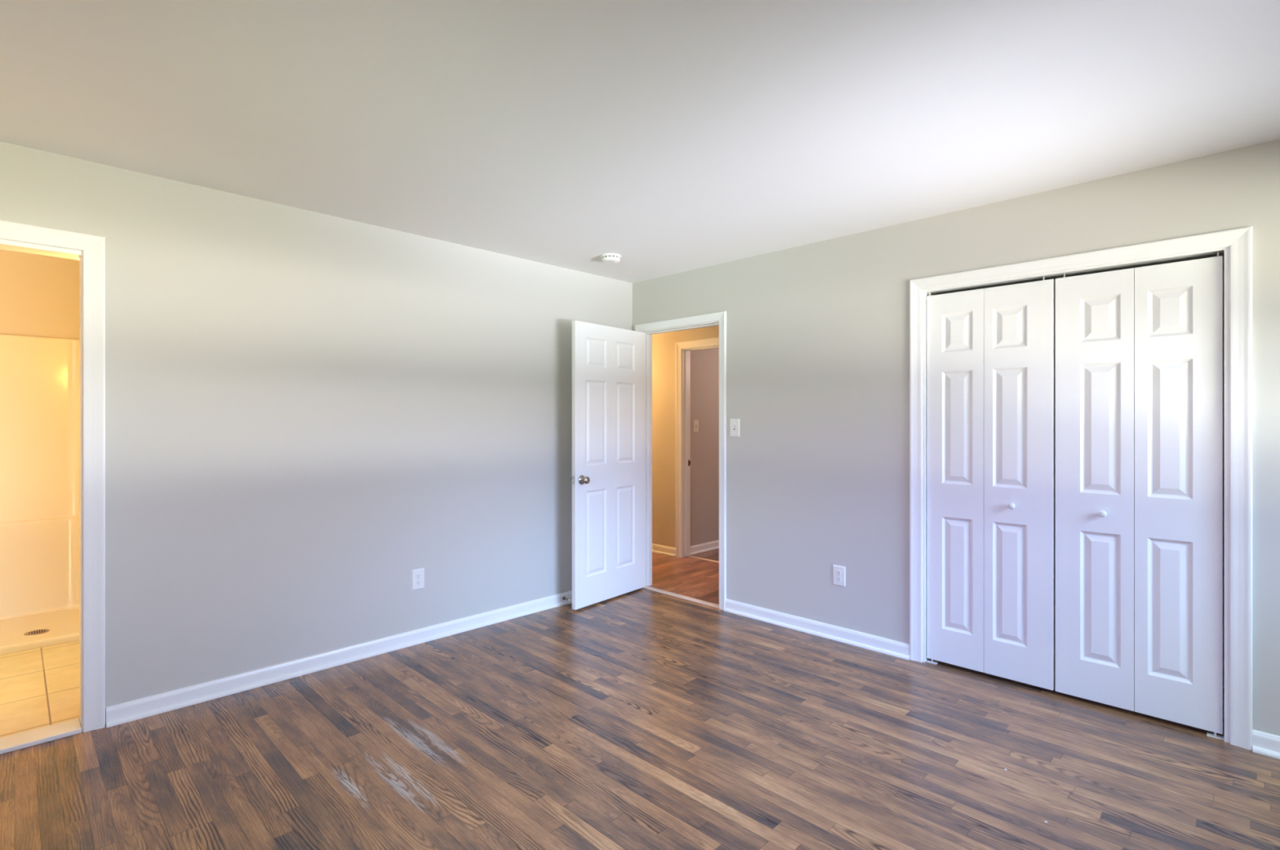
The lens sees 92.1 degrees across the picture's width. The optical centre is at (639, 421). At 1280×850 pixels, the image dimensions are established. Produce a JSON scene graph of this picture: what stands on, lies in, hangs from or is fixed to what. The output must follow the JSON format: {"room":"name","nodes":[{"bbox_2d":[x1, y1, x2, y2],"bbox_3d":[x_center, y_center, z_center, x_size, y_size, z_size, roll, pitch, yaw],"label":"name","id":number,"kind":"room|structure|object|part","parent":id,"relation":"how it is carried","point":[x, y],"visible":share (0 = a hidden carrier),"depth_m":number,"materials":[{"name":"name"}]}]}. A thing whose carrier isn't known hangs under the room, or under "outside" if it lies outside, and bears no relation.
{"room":"empty bedroom","nodes":[
{"label":"empty bedroom","id":0,"kind":"room"},
{"bbox_2d":[0,249,79,338],"bbox_3d":[-4.454,0.104,3.837,0.150,2.440,1.800,0,0,45],"label":"wall","id":1,"kind":"structure","parent":0,"point":[39,295],"depth_m":4.15,"materials":[{"name":"beige paint"}]},
{"bbox_2d":[0,141,632,725],"bbox_3d":[-1.593,0.104,3.513,0.115,2.440,4.480,0,0,45],"label":"wall","id":2,"kind":"structure","parent":0,"point":[308,412],"depth_m":3.24,"materials":[{"name":"grey paint"}]},
{"bbox_2d":[0,219,105,732],"bbox_3d":[-2.665,0.262,2.410,0.133,2.124,0.866,0,0,45],"label":"door frame","id":3,"kind":"structure","parent":2,"relation":"attached to","point":[91,260],"depth_m":2.65,"materials":[{"name":"white paint"}]},
{"bbox_2d":[106,590,572,728],"bbox_3d":[-1.183,1.284,3.827,0.029,0.080,3.228,0,0,45],"label":"baseboard","id":4,"kind":"structure","parent":2,"relation":"attached to","point":[117,714],"depth_m":3.25,"materials":[{"name":"white paint"}]},
{"bbox_2d":[411,568,424,590],"bbox_3d":[-1.327,0.945,3.695,0.009,0.122,0.080,0,0,45],"label":"wall outlet","id":5,"kind":"object","parent":2,"relation":"attached to","point":[417,575],"visible":1,"depth_m":3.69,"materials":[{"name":"white plastic"}]},
{"bbox_2d":[415,579,421,585],"bbox_3d":[-1.325,0.965,3.693,0.003,0.027,0.034,0,0,45],"label":"receptacle","id":6,"kind":"object","parent":5,"relation":"attached to","point":[418,582],"depth_m":3.69,"materials":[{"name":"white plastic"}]},
{"bbox_2d":[415,573,421,578],"bbox_3d":[-1.325,0.925,3.693,0.003,0.027,0.034,0,0,45],"label":"receptacle","id":7,"kind":"object","parent":5,"relation":"attached to","point":[418,575],"depth_m":3.69,"materials":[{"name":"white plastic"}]},
{"bbox_2d":[0,0,1279,283],"bbox_3d":[-0.932,-1.166,2.558,6.965,0.100,4.915,0,0,45],"label":"ceiling","id":8,"kind":"structure","parent":0,"point":[667,137],"depth_m":2.18,"materials":[{"name":"white paint"}]},
{"bbox_2d":[600,253,621,263],"bbox_3d":[-0.196,-1.093,4.163,0.136,0.046,0.136,0,0,45],"label":"smoke detector","id":9,"kind":"object","parent":8,"relation":"attached to","point":[607,258],"visible":1,"depth_m":4.12,"materials":[{"name":"white plastic"}]},
{"bbox_3d":[-0.196,-1.110,4.163,0.136,0.012,0.136,0,0,45],"label":"plate","id":10,"kind":"part","parent":9,"relation":"part of","materials":[{"name":"white plastic"}]},
{"bbox_2d":[0,548,1279,849],"bbox_3d":[0.325,1.364,3.837,6.965,0.080,8.500,0,0,45],"label":"floor","id":11,"kind":"structure","parent":0,"point":[642,718],"depth_m":2.44,"materials":[{"name":"brown wood"}]},
{"bbox_2d":[0,333,79,655],"bbox_3d":[-4.109,0.378,3.526,0.754,1.893,1.516,0,0,45],"label":"shower stall","id":12,"kind":"object","parent":11,"relation":"on","point":[39,375],"visible":0.67,"depth_m":4.11,"materials":[{"name":"beige plastic"}]},
{"bbox_2d":[0,718,81,754],"bbox_3d":[-2.670,1.314,2.415,0.137,0.020,0.714,0,0,45],"label":"threshold","id":13,"kind":"object","parent":11,"relation":"on","point":[14,742],"visible":1,"depth_m":2.56,"materials":[{"name":"stone"}]},
{"bbox_2d":[643,586,719,608],"bbox_3d":[0.304,1.321,4.660,0.762,0.007,0.054,0,0,45],"label":"threshold","id":14,"kind":"object","parent":11,"relation":"on","point":[686,597],"visible":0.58,"depth_m":4.63,"materials":[{"name":"brown wood"}]},
{"bbox_2d":[686,555,719,562],"bbox_3d":[0.742,1.321,5.793,0.764,0.006,0.035,0,0,45],"label":"threshold","id":15,"kind":"object","parent":11,"relation":"on","point":[688,555],"visible":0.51,"depth_m":5.92,"materials":[{"name":"brown wood"}]},
{"bbox_2d":[652,325,719,547],"bbox_3d":[0.401,0.104,6.100,3.500,2.440,0.115,0,0,45],"label":"wall","id":16,"kind":"structure","parent":0,"point":[664,344],"depth_m":6.16,"materials":[{"name":"beige paint"}]},
{"bbox_2d":[652,543,675,556],"bbox_3d":[-0.238,1.284,6.627,1.650,0.080,0.029,0,0,45],"label":"baseboard","id":17,"kind":"structure","parent":16,"relation":"attached to","point":[671,551],"depth_m":6.16,"materials":[{"name":"white paint"}]},
{"bbox_3d":[-0.242,1.315,6.622,1.650,0.019,0.016,0,0,45],"label":"shoe molding","id":18,"kind":"part","parent":17,"relation":"part of","materials":[{"name":"white paint"}]},
{"bbox_2d":[675,337,719,557],"bbox_3d":[0.721,0.274,5.772,0.916,2.100,0.133,0,0,45],"label":"door frame","id":19,"kind":"structure","parent":16,"relation":"attached to","point":[683,348],"depth_m":6.03,"materials":[{"name":"white paint"}]},
{"bbox_2d":[690,347,719,546],"bbox_3d":[1.287,0.104,7.080,0.190,2.440,2.525,0,0,45],"label":"wall","id":20,"kind":"structure","parent":0,"point":[704,363],"depth_m":6.32,"materials":[{"name":"beige paint"}]},
{"bbox_2d":[693,419,698,431],"bbox_3d":[0.568,0.047,6.199,0.020,0.124,0.082,0,0,45],"label":"light switch","id":21,"kind":"object","parent":20,"relation":"attached to","point":[695,422],"visible":1,"depth_m":6.20,"materials":[{"name":"beige plastic"}]},
{"bbox_2d":[690,539,719,555],"bbox_3d":[1.330,1.284,6.967,0.029,0.080,2.425,0,0,45],"label":"baseboard","id":22,"kind":"structure","parent":20,"relation":"attached to","point":[712,545],"depth_m":6.28,"materials":[{"name":"white paint"}]},
{"bbox_3d":[1.335,1.315,6.963,0.016,0.019,2.425,0,0,45],"label":"shoe molding","id":23,"kind":"part","parent":22,"relation":"part of","materials":[{"name":"white paint"}]},
{"bbox_2d":[632,138,1279,736],"bbox_3d":[1.606,0.104,3.428,4.565,2.440,0.115,0,0,45],"label":"wall","id":24,"kind":"structure","parent":0,"point":[818,333],"depth_m":3.59,"materials":[{"name":"grey paint"}]},
{"bbox_2d":[570,320,644,609],"bbox_3d":[-0.217,0.304,4.589,0.156,2.012,0.789,0,0,39],"label":"door","id":25,"kind":"structure","parent":24,"relation":"in","point":[607,479],"depth_m":4.54,"materials":[{"name":"white paint"}]},
{"bbox_3d":[-0.385,0.410,4.312,0.064,0.066,0.066,0,0,39],"label":"knob","id":26,"kind":"part","parent":25,"relation":"part of","materials":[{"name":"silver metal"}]},
{"bbox_2d":[635,311,726,610],"bbox_3d":[0.322,0.276,4.678,0.890,2.096,0.133,0,0,45],"label":"door frame","id":27,"kind":"structure","parent":24,"relation":"attached to","point":[719,318],"depth_m":4.67,"materials":[{"name":"white paint"}]},
{"bbox_2d":[729,418,739,436],"bbox_3d":[0.651,0.045,4.272,0.082,0.124,0.020,0,0,45],"label":"light switch","id":28,"kind":"object","parent":24,"relation":"attached to","point":[734,423],"visible":1,"depth_m":4.27,"materials":[{"name":"white plastic"}]},
{"bbox_2d":[724,598,909,659],"bbox_3d":[1.047,1.284,3.877,1.267,0.080,0.029,0,0,45],"label":"baseboard","id":29,"kind":"structure","parent":24,"relation":"attached to","point":[876,643],"depth_m":3.79,"materials":[{"name":"white paint"}]},
{"bbox_2d":[832,564,845,586],"bbox_3d":[1.204,0.935,3.736,0.080,0.122,0.009,0,0,45],"label":"wall outlet","id":30,"kind":"object","parent":24,"relation":"attached to","point":[838,571],"visible":1,"depth_m":3.73,"materials":[{"name":"white plastic"}]},
{"bbox_2d":[835,576,841,581],"bbox_3d":[1.202,0.955,3.734,0.034,0.027,0.003,0,0,45],"label":"receptacle","id":31,"kind":"object","parent":30,"relation":"attached to","point":[837,578],"depth_m":3.73,"materials":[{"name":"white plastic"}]},
{"bbox_2d":[835,569,841,574],"bbox_3d":[1.202,0.915,3.734,0.034,0.027,0.003,0,0,45],"label":"receptacle","id":32,"kind":"object","parent":30,"relation":"attached to","point":[837,571],"depth_m":3.73,"materials":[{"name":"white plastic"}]},
{"bbox_2d":[925,276,1054,690],"bbox_3d":[1.789,0.307,3.195,0.592,2.034,0.061,0,0,45],"label":"door","id":33,"kind":"structure","parent":24,"relation":"in","point":[990,351],"depth_m":3.18,"materials":[{"name":"white paint"}]},
{"bbox_3d":[1.867,0.425,3.098,0.032,0.032,0.031,0,0,45],"label":"knob","id":34,"kind":"part","parent":33,"relation":"part of","materials":[{"name":"white paint"}]},
{"bbox_2d":[909,226,1252,750],"bbox_3d":[2.026,0.269,3.003,1.354,2.110,0.133,0,0,45],"label":"door frame","id":35,"kind":"structure","parent":24,"relation":"attached to","point":[1236,244],"depth_m":2.56,"materials":[{"name":"white paint"}]},
{"bbox_2d":[1055,252,1223,740],"bbox_3d":[2.216,0.307,2.775,0.592,2.034,0.061,0,0,45],"label":"door","id":36,"kind":"structure","parent":24,"relation":"in","point":[1139,350],"depth_m":2.75,"materials":[{"name":"white paint"}]},
{"bbox_3d":[2.129,0.425,2.840,0.032,0.032,0.031,0,0,45],"label":"knob","id":37,"kind":"part","parent":36,"relation":"part of","materials":[{"name":"white paint"}]},
{"bbox_2d":[1252,728,1279,759],"bbox_3d":[2.783,1.284,2.170,0.893,0.080,0.029,0,0,45],"label":"baseboard","id":38,"kind":"structure","parent":24,"relation":"attached to","point":[1263,743],"depth_m":2.46,"materials":[{"name":"white paint"}]},
{"bbox_3d":[2.778,1.315,2.165,0.893,0.019,0.016,0,0,45],"label":"shoe molding","id":39,"kind":"part","parent":38,"relation":"part of","materials":[{"name":"white paint"}]},
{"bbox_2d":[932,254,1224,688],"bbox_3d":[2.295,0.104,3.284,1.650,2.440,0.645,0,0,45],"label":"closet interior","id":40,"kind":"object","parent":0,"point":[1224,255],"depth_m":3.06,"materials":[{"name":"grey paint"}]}
]}

